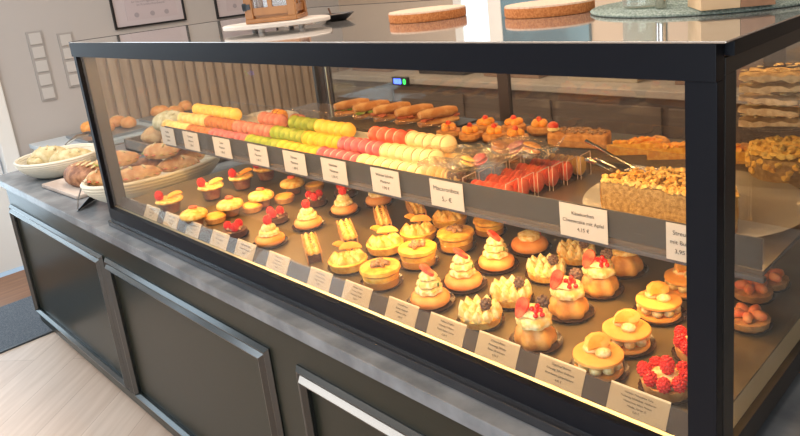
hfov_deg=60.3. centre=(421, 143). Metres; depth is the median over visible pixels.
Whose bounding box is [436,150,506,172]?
bag
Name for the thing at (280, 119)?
macaron
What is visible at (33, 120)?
wall
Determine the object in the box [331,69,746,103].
countertop
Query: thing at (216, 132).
macaron
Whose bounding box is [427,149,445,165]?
macaron
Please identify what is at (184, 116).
macaron
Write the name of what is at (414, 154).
macaron
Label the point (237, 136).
macaron
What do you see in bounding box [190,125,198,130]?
macaron
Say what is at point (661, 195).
cake
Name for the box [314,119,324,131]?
macaron
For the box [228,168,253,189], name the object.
cupcake
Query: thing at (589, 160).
serving tongs
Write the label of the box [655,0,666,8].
shaker
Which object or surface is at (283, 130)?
macaron
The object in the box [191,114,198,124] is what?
macaron
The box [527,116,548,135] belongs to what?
pastry
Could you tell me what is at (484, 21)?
glass top
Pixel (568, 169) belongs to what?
box
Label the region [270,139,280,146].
macaron
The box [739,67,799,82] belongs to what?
pastry
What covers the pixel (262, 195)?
cupcake
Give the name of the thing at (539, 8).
trivet
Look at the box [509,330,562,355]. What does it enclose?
tray
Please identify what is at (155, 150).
roll
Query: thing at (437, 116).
sandwich
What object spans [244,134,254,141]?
macaron
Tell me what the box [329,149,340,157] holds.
macaron
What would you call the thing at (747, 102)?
pastry
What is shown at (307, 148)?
macaron
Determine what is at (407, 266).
tray
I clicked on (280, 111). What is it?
macaron
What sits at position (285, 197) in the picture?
tartlet
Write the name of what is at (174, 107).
bread roll
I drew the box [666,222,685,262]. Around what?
price tag
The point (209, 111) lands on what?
macaron
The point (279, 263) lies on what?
price card
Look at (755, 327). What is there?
tray
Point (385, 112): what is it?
sandwich
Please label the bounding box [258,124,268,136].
macaron
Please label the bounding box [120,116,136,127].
bread roll
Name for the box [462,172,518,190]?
box
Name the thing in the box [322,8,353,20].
bowl
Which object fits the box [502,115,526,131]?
pastry
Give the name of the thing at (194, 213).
tart
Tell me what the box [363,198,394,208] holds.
tray
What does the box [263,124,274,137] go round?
macaron
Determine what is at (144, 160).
roll
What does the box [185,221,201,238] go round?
price card
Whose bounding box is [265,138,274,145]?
macaron
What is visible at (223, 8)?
framed certificate
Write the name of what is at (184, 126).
macaron
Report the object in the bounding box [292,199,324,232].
pastry
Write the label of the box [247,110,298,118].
oval platter
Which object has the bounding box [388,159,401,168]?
macaron
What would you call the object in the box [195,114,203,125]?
macaron
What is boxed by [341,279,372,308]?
price card
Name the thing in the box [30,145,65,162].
bread roll
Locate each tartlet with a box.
[204,211,225,224]
[241,202,262,213]
[274,192,294,204]
[304,181,323,191]
[327,241,368,275]
[365,225,403,257]
[399,214,436,241]
[431,210,468,229]
[734,279,775,305]
[734,302,773,334]
[764,268,790,292]
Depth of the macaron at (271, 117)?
2.31 m
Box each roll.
[26,156,42,164]
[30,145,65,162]
[49,147,91,161]
[80,121,89,132]
[85,168,102,185]
[92,150,140,167]
[109,115,123,126]
[110,122,114,130]
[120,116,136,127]
[120,157,162,169]
[121,164,162,182]
[141,142,179,158]
[150,105,167,115]
[156,155,199,171]
[166,150,204,159]
[167,105,183,111]
[178,100,191,110]
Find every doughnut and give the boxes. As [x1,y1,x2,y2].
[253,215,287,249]
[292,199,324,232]
[329,186,360,217]
[363,192,394,208]
[406,263,455,313]
[441,247,487,295]
[474,229,519,275]
[508,229,551,257]
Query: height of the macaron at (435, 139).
0.047 m
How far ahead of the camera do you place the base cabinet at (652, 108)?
3.99 m
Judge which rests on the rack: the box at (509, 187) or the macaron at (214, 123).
the macaron at (214, 123)
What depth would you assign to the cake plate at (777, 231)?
1.25 m
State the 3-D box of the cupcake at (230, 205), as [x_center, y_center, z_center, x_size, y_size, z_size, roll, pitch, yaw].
[-0.624,0.204,2.244,0.088,0.066,0.086,-5,14,6]
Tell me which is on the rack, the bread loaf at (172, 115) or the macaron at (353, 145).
the macaron at (353, 145)
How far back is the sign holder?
2.79 m
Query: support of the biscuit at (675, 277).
on the shelf at (751, 352)
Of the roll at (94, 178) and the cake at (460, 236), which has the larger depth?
the roll at (94, 178)
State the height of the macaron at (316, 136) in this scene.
0.048 m
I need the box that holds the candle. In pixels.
[262,0,286,6]
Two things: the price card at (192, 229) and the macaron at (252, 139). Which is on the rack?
the macaron at (252, 139)
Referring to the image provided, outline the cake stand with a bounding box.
[736,123,790,133]
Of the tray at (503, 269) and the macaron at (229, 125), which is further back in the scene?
the macaron at (229, 125)
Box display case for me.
[69,0,799,435]
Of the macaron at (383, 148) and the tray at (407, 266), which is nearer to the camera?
the tray at (407, 266)
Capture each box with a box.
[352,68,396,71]
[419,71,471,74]
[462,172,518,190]
[478,166,534,193]
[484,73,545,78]
[494,161,549,195]
[509,156,563,190]
[524,152,577,184]
[539,146,590,179]
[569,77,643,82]
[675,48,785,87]
[688,0,775,10]
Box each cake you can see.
[359,257,403,292]
[398,239,439,271]
[437,223,476,254]
[473,217,506,238]
[547,268,594,323]
[581,248,624,300]
[600,166,739,232]
[610,249,648,279]
[745,135,799,187]
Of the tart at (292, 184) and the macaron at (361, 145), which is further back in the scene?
the tart at (292, 184)
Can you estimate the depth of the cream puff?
1.29 m
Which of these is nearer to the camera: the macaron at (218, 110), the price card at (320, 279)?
the price card at (320, 279)
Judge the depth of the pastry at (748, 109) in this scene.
1.61 m
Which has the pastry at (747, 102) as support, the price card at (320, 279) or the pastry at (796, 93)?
the pastry at (796, 93)
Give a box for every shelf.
[131,164,799,412]
[165,103,799,283]
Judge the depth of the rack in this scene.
2.11 m
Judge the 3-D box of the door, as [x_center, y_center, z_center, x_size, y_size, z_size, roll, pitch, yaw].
[-3.179,-0.051,4.164,0.055,2.070,0.980,8,20,44]
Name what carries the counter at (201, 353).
on the floor
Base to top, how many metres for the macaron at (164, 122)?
0.048 m
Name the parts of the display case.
frame, frame, card strip, sliding door, sliding door, frame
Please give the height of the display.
0.036 m
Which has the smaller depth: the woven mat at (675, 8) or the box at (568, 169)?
the woven mat at (675, 8)
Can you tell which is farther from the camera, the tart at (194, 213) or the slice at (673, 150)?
the tart at (194, 213)
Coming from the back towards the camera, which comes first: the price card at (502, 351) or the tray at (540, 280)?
the tray at (540, 280)
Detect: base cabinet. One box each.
[29,119,151,150]
[331,69,799,142]
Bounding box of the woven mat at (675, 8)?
[590,0,799,17]
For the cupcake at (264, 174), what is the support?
on the shelf at (751, 352)
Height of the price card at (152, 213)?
0.040 m
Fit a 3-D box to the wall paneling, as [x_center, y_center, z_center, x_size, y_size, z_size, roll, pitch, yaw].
[-1.458,-0.317,5.725,0.062,1.310,2.270,8,20,44]
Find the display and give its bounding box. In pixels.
[392,76,409,86]
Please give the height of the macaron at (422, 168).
0.048 m
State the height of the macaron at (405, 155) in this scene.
0.048 m
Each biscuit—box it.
[569,332,629,383]
[602,309,656,357]
[632,281,686,326]
[663,263,686,300]
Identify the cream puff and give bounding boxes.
[509,294,562,355]
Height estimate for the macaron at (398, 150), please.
0.048 m
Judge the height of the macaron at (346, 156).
0.048 m
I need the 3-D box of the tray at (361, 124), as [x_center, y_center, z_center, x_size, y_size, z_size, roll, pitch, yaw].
[-0.104,-0.081,2.522,0.600,0.010,0.265,8,20,44]
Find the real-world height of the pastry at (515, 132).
0.054 m
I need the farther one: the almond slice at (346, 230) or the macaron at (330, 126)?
the macaron at (330, 126)
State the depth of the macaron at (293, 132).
2.14 m
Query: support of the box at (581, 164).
on the glass shelf at (755, 256)
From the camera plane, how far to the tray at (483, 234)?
1.85 m
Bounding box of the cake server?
[584,139,659,174]
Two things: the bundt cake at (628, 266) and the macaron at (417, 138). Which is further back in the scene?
the macaron at (417, 138)
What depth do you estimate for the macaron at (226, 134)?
2.34 m
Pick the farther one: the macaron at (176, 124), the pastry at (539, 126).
the macaron at (176, 124)
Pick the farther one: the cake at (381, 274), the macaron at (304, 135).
the macaron at (304, 135)
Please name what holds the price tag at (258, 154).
attached to the glass shelf at (755, 256)
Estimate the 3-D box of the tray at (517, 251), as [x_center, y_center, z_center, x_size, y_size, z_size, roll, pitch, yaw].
[0.275,0.265,1.745,0.114,0.009,0.114,-5,14,6]
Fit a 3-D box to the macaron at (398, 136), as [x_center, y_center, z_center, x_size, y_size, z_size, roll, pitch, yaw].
[-0.057,-0.016,1.898,0.048,0.047,0.027,-11,15,-19]
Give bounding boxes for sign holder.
[77,181,94,210]
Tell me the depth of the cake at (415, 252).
1.70 m
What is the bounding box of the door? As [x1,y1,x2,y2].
[0,164,22,272]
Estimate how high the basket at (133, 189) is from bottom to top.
0.122 m
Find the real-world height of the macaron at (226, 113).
0.047 m
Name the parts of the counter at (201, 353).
panel moulding, panel moulding, panel moulding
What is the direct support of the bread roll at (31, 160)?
in the basket at (55, 169)
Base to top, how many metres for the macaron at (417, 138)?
0.048 m
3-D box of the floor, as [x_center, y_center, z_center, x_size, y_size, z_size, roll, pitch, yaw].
[-0.369,1.456,1.583,7.750,0.100,7.200,8,20,44]
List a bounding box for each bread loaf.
[63,160,98,186]
[141,126,161,143]
[152,110,180,130]
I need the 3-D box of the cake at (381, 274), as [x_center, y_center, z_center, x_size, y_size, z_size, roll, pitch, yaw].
[-0.098,0.304,1.638,0.108,0.064,0.108,2,16,28]
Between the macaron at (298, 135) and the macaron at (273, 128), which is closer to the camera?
the macaron at (298, 135)
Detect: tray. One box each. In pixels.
[66,124,148,142]
[139,109,192,122]
[253,235,287,249]
[292,219,324,232]
[325,116,477,134]
[327,259,368,275]
[329,206,360,217]
[359,273,403,292]
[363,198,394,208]
[365,248,398,257]
[398,255,439,271]
[406,292,455,313]
[437,240,476,254]
[441,274,487,295]
[456,121,567,152]
[456,313,504,332]
[474,226,506,238]
[474,257,519,275]
[489,293,534,310]
[508,241,551,257]
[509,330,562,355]
[525,269,568,285]
[530,132,799,190]
[547,302,594,323]
[557,254,597,267]
[569,358,629,383]
[584,282,624,300]
[615,262,648,279]
[624,335,656,357]
[632,303,686,326]
[638,379,687,405]
[671,346,680,361]
[734,292,775,305]
[734,321,773,334]
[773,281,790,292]
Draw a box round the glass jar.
[624,0,667,7]
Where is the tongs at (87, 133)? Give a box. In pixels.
[65,131,91,144]
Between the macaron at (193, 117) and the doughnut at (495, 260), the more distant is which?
the macaron at (193, 117)
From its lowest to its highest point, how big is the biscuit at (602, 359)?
0.067 m
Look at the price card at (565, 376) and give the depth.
1.20 m
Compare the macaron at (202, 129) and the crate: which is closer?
the macaron at (202, 129)
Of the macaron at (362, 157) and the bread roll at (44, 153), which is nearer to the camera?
the macaron at (362, 157)
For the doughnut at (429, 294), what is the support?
on the shelf at (751, 352)
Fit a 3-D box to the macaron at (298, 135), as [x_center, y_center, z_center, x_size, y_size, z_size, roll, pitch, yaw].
[-0.369,-0.020,2.135,0.048,0.048,0.027,-11,15,-19]
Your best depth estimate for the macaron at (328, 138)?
2.02 m
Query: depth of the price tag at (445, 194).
1.60 m
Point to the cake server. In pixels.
(586, 140)
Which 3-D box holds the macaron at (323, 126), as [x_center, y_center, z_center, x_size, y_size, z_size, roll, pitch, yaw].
[-0.289,-0.050,2.127,0.047,0.048,0.027,-12,15,-20]
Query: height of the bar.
0.073 m
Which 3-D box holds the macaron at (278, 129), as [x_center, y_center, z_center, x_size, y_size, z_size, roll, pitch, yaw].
[-0.451,-0.033,2.218,0.047,0.048,0.027,-10,15,-16]
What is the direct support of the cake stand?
on the tray at (742, 176)
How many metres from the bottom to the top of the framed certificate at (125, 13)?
0.400 m
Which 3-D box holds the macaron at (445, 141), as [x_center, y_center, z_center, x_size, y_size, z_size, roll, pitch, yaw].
[0.068,0.000,1.776,0.048,0.047,0.027,-11,14,-20]
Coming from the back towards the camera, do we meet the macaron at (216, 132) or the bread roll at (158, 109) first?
the bread roll at (158, 109)
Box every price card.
[144,204,159,221]
[163,211,179,229]
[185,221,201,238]
[209,229,229,249]
[234,238,256,260]
[265,250,290,274]
[307,266,332,291]
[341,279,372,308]
[385,296,419,327]
[426,312,466,347]
[474,330,520,369]
[535,353,586,396]
[606,380,670,431]
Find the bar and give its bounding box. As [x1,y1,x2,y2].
[547,121,611,148]
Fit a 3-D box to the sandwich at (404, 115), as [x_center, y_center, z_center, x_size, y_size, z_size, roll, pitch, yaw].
[-0.024,-0.106,2.432,0.150,0.062,0.094,-11,15,-19]
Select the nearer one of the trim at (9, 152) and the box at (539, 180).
the box at (539, 180)
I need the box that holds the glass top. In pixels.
[70,0,799,43]
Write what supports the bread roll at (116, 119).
on the steel tray at (118, 131)
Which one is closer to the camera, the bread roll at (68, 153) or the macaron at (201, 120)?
the macaron at (201, 120)
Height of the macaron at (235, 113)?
0.048 m
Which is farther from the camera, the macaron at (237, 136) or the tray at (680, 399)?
the macaron at (237, 136)
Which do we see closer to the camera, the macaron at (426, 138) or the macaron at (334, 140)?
the macaron at (426, 138)
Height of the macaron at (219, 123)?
0.047 m
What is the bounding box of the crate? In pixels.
[124,135,227,162]
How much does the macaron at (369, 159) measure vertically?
0.048 m
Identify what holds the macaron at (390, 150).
on the rack
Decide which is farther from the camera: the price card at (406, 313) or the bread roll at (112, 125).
the bread roll at (112, 125)
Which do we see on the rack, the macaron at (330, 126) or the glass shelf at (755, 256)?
the macaron at (330, 126)
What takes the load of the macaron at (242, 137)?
on the rack
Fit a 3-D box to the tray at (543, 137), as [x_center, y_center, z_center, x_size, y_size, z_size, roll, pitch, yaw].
[0.250,-0.030,2.173,0.360,0.010,0.265,8,20,44]
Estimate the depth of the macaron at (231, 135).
2.32 m
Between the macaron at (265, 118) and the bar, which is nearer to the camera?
the bar
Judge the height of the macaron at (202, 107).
0.048 m
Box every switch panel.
[25,30,57,101]
[56,32,79,87]
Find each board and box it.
[42,178,87,198]
[223,15,330,32]
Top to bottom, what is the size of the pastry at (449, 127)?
0.054 m
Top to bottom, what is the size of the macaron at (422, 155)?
0.048 m
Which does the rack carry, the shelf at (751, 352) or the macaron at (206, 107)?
the macaron at (206, 107)
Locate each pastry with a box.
[436,120,460,137]
[459,122,483,141]
[475,115,497,131]
[482,123,506,142]
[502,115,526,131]
[502,125,528,143]
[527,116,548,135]
[738,92,799,106]
[738,104,799,117]
[738,114,799,126]
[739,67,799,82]
[739,80,799,93]
[747,102,799,107]
[749,63,799,72]
[750,92,799,96]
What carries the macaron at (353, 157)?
on the rack
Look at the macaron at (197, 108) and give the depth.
2.67 m
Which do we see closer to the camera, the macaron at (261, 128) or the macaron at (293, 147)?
the macaron at (293, 147)
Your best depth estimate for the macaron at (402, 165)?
1.74 m
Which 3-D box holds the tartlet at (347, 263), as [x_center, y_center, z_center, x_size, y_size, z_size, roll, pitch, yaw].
[-0.189,0.284,1.747,0.110,0.068,0.110,-8,14,-5]
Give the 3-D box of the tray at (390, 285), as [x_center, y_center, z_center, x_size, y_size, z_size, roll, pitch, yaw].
[-0.095,0.331,1.645,0.108,0.008,0.108,2,16,28]
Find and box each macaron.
[161,120,170,126]
[173,121,183,127]
[177,112,185,121]
[181,123,189,129]
[182,113,189,122]
[186,113,194,123]
[186,124,193,129]
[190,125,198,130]
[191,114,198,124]
[192,103,199,113]
[195,104,203,113]
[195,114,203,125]
[199,105,206,113]
[199,115,208,126]
[199,127,208,132]
[203,105,210,114]
[204,115,212,126]
[204,127,211,133]
[207,105,215,115]
[208,116,215,127]
[208,128,217,134]
[212,106,221,116]
[212,117,220,128]
[213,129,223,135]
[215,107,223,117]
[217,118,227,128]
[218,130,226,136]
[220,107,229,117]
[221,119,231,130]
[223,131,232,137]
[224,107,232,118]
[227,119,235,131]
[228,132,237,138]
[229,108,241,119]
[232,120,241,131]
[234,132,244,139]
[236,121,245,131]
[239,133,248,140]
[242,122,252,132]
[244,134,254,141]
[247,122,257,133]
[249,135,259,142]
[253,123,261,135]
[254,136,263,142]
[258,111,267,123]
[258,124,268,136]
[259,137,270,144]
[263,112,272,123]
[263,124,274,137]
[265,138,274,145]
[268,113,277,124]
[269,125,278,138]
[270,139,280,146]
[274,114,287,126]
[274,126,285,138]
[275,109,287,117]
[276,140,287,147]
[279,127,287,139]
[283,141,294,148]
[284,128,294,140]
[288,115,298,127]
[289,129,300,142]
[289,143,300,149]
[294,116,304,129]
[295,130,305,143]
[296,144,307,151]
[300,117,311,130]
[301,131,312,144]
[302,145,313,152]
[306,132,317,145]
[307,118,317,131]
[309,146,319,153]
[313,132,324,145]
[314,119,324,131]
[316,146,328,154]
[318,134,329,146]
[320,120,331,133]
[323,148,333,156]
[324,134,335,147]
[326,121,337,134]
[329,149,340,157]
[330,135,342,148]
[333,122,344,135]
[335,150,346,158]
[337,136,347,149]
[340,122,355,136]
[342,151,354,159]
[343,137,354,150]
[349,153,360,161]
[350,138,361,153]
[356,153,369,162]
[357,138,370,153]
[364,155,376,164]
[365,140,375,154]
[368,126,380,140]
[371,141,384,156]
[371,156,384,165]
[376,127,388,142]
[379,142,390,157]
[379,158,393,167]
[384,128,396,143]
[386,143,399,159]
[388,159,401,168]
[392,129,407,143]
[394,144,407,160]
[396,161,409,170]
[401,146,414,162]
[405,130,418,147]
[405,162,419,171]
[410,147,423,163]
[413,132,425,147]
[413,164,428,174]
[418,148,431,164]
[421,133,434,147]
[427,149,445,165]
[430,134,443,151]
[439,134,456,152]
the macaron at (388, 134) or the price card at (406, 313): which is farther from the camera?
the macaron at (388, 134)
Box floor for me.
[0,332,172,435]
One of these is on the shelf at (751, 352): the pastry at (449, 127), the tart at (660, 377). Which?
the tart at (660, 377)
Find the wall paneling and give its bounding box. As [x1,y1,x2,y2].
[95,58,348,119]
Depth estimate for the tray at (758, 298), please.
1.38 m
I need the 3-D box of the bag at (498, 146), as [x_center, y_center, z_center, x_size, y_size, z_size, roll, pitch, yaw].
[0.234,0.003,1.703,0.230,0.045,0.095,1,16,25]
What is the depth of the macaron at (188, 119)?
2.63 m
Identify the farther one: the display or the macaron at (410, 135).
the display
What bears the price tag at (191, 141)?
attached to the glass shelf at (755, 256)
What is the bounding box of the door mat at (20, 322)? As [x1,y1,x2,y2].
[0,296,51,350]
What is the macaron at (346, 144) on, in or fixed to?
on the rack
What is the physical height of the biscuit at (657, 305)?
0.067 m
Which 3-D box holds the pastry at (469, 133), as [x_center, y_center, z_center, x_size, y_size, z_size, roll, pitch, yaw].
[0.151,-0.041,2.130,0.080,0.054,0.079,-1,15,21]
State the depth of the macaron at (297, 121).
2.21 m
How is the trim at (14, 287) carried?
attached to the wall at (33, 120)
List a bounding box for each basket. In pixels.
[14,143,96,178]
[80,155,219,202]
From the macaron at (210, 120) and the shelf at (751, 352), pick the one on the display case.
the shelf at (751, 352)
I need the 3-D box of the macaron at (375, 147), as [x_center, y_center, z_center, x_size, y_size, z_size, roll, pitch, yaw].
[-0.114,0.015,1.885,0.047,0.048,0.027,-11,15,-19]
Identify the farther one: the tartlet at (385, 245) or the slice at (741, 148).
the tartlet at (385, 245)
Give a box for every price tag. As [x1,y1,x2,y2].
[160,127,175,145]
[182,131,200,151]
[212,136,232,158]
[247,143,269,167]
[282,150,307,175]
[320,157,348,185]
[370,167,400,197]
[429,178,464,211]
[559,202,608,244]
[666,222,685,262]
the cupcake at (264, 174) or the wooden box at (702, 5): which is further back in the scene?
the cupcake at (264, 174)
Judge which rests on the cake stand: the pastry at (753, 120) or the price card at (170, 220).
the pastry at (753, 120)
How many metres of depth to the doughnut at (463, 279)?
1.56 m
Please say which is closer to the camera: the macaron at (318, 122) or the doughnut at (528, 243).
the doughnut at (528, 243)
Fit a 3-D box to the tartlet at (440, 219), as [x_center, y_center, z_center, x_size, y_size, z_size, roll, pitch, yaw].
[0.078,0.199,1.963,0.109,0.069,0.109,5,18,36]
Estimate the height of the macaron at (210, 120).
0.048 m
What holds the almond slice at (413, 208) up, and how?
on the shelf at (751, 352)
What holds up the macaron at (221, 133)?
on the rack
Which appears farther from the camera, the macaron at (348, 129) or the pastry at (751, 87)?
the macaron at (348, 129)
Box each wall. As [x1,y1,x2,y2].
[0,0,338,156]
[338,0,799,68]
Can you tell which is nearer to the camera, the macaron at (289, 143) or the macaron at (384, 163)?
the macaron at (384, 163)
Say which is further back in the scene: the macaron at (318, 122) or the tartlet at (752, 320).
the macaron at (318, 122)
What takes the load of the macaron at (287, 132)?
on the rack
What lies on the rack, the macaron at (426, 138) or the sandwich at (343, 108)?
the macaron at (426, 138)
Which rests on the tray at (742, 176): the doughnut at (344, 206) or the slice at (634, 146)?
the slice at (634, 146)
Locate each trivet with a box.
[388,5,465,23]
[504,0,594,18]
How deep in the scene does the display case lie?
1.19 m
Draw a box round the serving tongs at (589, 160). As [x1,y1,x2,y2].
[584,157,617,171]
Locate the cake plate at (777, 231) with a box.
[742,188,799,236]
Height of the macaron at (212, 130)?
0.048 m
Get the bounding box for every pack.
[419,157,476,181]
[425,143,482,181]
[447,159,467,182]
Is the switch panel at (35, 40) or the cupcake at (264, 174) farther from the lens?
the switch panel at (35, 40)
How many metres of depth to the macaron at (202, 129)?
2.46 m
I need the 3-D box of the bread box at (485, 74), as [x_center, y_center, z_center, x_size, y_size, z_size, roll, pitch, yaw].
[0.661,-0.591,4.443,0.450,0.270,0.330,8,20,44]
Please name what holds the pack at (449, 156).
on the glass shelf at (755, 256)
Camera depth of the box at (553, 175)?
1.64 m
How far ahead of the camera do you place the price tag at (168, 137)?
2.60 m
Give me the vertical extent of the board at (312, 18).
0.023 m
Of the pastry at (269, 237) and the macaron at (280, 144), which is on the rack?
the macaron at (280, 144)
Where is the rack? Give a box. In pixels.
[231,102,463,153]
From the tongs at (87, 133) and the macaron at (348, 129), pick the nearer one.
the macaron at (348, 129)
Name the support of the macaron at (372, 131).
on the rack
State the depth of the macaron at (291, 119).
2.23 m
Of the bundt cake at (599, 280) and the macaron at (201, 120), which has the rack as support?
the macaron at (201, 120)
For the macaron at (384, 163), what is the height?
0.048 m
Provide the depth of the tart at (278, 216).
2.12 m
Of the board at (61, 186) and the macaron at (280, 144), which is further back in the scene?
the board at (61, 186)
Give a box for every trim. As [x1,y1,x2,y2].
[0,82,19,173]
[0,270,30,306]
[0,330,53,353]
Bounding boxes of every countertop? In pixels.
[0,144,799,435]
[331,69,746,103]
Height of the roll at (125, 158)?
0.062 m
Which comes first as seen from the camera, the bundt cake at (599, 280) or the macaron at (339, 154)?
the bundt cake at (599, 280)
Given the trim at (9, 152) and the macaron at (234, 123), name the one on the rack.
the macaron at (234, 123)
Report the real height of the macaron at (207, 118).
0.048 m
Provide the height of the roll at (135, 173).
0.062 m
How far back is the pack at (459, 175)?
1.64 m
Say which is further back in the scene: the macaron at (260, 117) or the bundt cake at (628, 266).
the macaron at (260, 117)
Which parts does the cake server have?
handle, blade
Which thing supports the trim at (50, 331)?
on the floor
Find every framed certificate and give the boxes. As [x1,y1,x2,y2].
[109,0,186,29]
[214,0,244,18]
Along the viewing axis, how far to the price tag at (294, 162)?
2.03 m
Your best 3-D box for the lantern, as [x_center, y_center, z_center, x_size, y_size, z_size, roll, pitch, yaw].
[-0.411,-0.464,1.874,0.143,0.250,0.142,-5,14,5]
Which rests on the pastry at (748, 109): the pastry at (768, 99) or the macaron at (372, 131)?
the pastry at (768, 99)
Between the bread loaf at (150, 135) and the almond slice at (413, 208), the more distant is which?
the bread loaf at (150, 135)
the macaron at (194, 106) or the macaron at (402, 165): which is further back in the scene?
the macaron at (194, 106)
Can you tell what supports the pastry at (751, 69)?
on the pastry
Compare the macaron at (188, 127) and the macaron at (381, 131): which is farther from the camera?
the macaron at (188, 127)
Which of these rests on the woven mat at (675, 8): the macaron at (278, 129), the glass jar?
the glass jar
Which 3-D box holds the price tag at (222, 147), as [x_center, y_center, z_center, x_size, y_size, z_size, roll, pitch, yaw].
[-0.673,0.013,2.323,0.114,0.067,0.002,8,20,44]
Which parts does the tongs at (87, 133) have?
arm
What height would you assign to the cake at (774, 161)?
0.081 m
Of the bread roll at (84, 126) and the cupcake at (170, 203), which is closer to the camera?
the cupcake at (170, 203)
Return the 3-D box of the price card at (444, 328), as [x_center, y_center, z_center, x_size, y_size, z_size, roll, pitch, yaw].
[0.050,0.376,1.395,0.098,0.040,0.023,8,20,44]
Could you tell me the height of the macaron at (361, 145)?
0.048 m
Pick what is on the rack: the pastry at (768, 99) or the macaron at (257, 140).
the macaron at (257, 140)
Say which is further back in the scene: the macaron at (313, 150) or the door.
the door
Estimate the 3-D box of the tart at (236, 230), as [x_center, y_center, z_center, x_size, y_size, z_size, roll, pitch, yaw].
[-0.560,0.252,2.061,0.082,0.052,0.082,-4,14,8]
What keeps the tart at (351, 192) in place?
on the shelf at (751, 352)
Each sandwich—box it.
[333,98,368,116]
[352,100,389,119]
[370,101,410,121]
[394,103,433,124]
[417,105,459,127]
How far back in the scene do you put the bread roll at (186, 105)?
4.98 m
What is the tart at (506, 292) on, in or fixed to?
on the shelf at (751, 352)
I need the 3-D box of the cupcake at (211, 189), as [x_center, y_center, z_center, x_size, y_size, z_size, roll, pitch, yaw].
[-0.749,0.155,2.446,0.090,0.087,0.090,3,17,31]
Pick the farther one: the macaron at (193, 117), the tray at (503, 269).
the macaron at (193, 117)
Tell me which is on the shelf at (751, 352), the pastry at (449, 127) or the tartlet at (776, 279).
the tartlet at (776, 279)
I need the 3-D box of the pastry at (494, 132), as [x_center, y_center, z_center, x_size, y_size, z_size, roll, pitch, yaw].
[0.220,-0.037,2.087,0.080,0.054,0.079,-16,18,-35]
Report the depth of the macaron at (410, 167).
1.72 m
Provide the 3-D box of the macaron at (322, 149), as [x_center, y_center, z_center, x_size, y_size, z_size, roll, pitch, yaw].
[-0.281,0.031,1.990,0.048,0.048,0.027,-10,15,-16]
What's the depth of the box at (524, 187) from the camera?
1.58 m
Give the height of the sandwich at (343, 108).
0.062 m
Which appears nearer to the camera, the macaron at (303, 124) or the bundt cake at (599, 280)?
the bundt cake at (599, 280)
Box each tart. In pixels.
[222,219,248,239]
[266,206,289,225]
[305,189,327,208]
[334,185,357,197]
[456,294,504,332]
[489,275,534,310]
[525,253,568,285]
[557,239,597,267]
[636,355,687,405]
[671,325,686,361]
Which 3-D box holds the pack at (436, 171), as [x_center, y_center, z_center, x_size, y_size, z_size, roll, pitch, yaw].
[0.056,0.077,1.683,0.180,0.084,0.061,6,19,39]
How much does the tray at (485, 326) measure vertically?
0.008 m
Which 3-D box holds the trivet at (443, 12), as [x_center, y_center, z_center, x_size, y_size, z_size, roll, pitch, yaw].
[0.014,-0.317,1.679,0.190,0.024,0.190,8,20,44]
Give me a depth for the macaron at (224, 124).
2.44 m
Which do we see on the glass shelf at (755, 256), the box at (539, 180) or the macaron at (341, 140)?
the box at (539, 180)
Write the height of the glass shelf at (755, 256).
0.247 m
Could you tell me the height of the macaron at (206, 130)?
0.048 m
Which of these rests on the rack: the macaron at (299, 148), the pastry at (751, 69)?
the macaron at (299, 148)
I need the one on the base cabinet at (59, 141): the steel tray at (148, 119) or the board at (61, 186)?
the steel tray at (148, 119)
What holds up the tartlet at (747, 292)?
on the shelf at (751, 352)
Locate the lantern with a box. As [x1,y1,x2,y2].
[241,0,307,24]
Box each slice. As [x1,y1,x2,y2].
[301,232,322,264]
[337,218,357,249]
[373,205,391,233]
[405,201,426,222]
[606,135,670,155]
[647,141,684,159]
[736,143,748,163]
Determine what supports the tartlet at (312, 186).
on the shelf at (751, 352)
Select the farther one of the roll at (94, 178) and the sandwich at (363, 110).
the roll at (94, 178)
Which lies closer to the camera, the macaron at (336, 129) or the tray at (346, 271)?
the tray at (346, 271)
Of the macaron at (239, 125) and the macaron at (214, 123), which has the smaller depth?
the macaron at (239, 125)
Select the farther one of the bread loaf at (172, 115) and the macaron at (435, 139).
the bread loaf at (172, 115)
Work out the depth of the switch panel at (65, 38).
4.73 m
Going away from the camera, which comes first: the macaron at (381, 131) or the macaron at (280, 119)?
the macaron at (381, 131)
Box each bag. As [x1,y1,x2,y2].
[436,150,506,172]
[472,137,563,158]
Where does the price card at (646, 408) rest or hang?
attached to the display case
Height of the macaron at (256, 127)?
0.047 m
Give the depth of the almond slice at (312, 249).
1.82 m
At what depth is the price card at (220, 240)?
2.03 m
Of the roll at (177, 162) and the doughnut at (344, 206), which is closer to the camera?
the doughnut at (344, 206)
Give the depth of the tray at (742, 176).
1.76 m

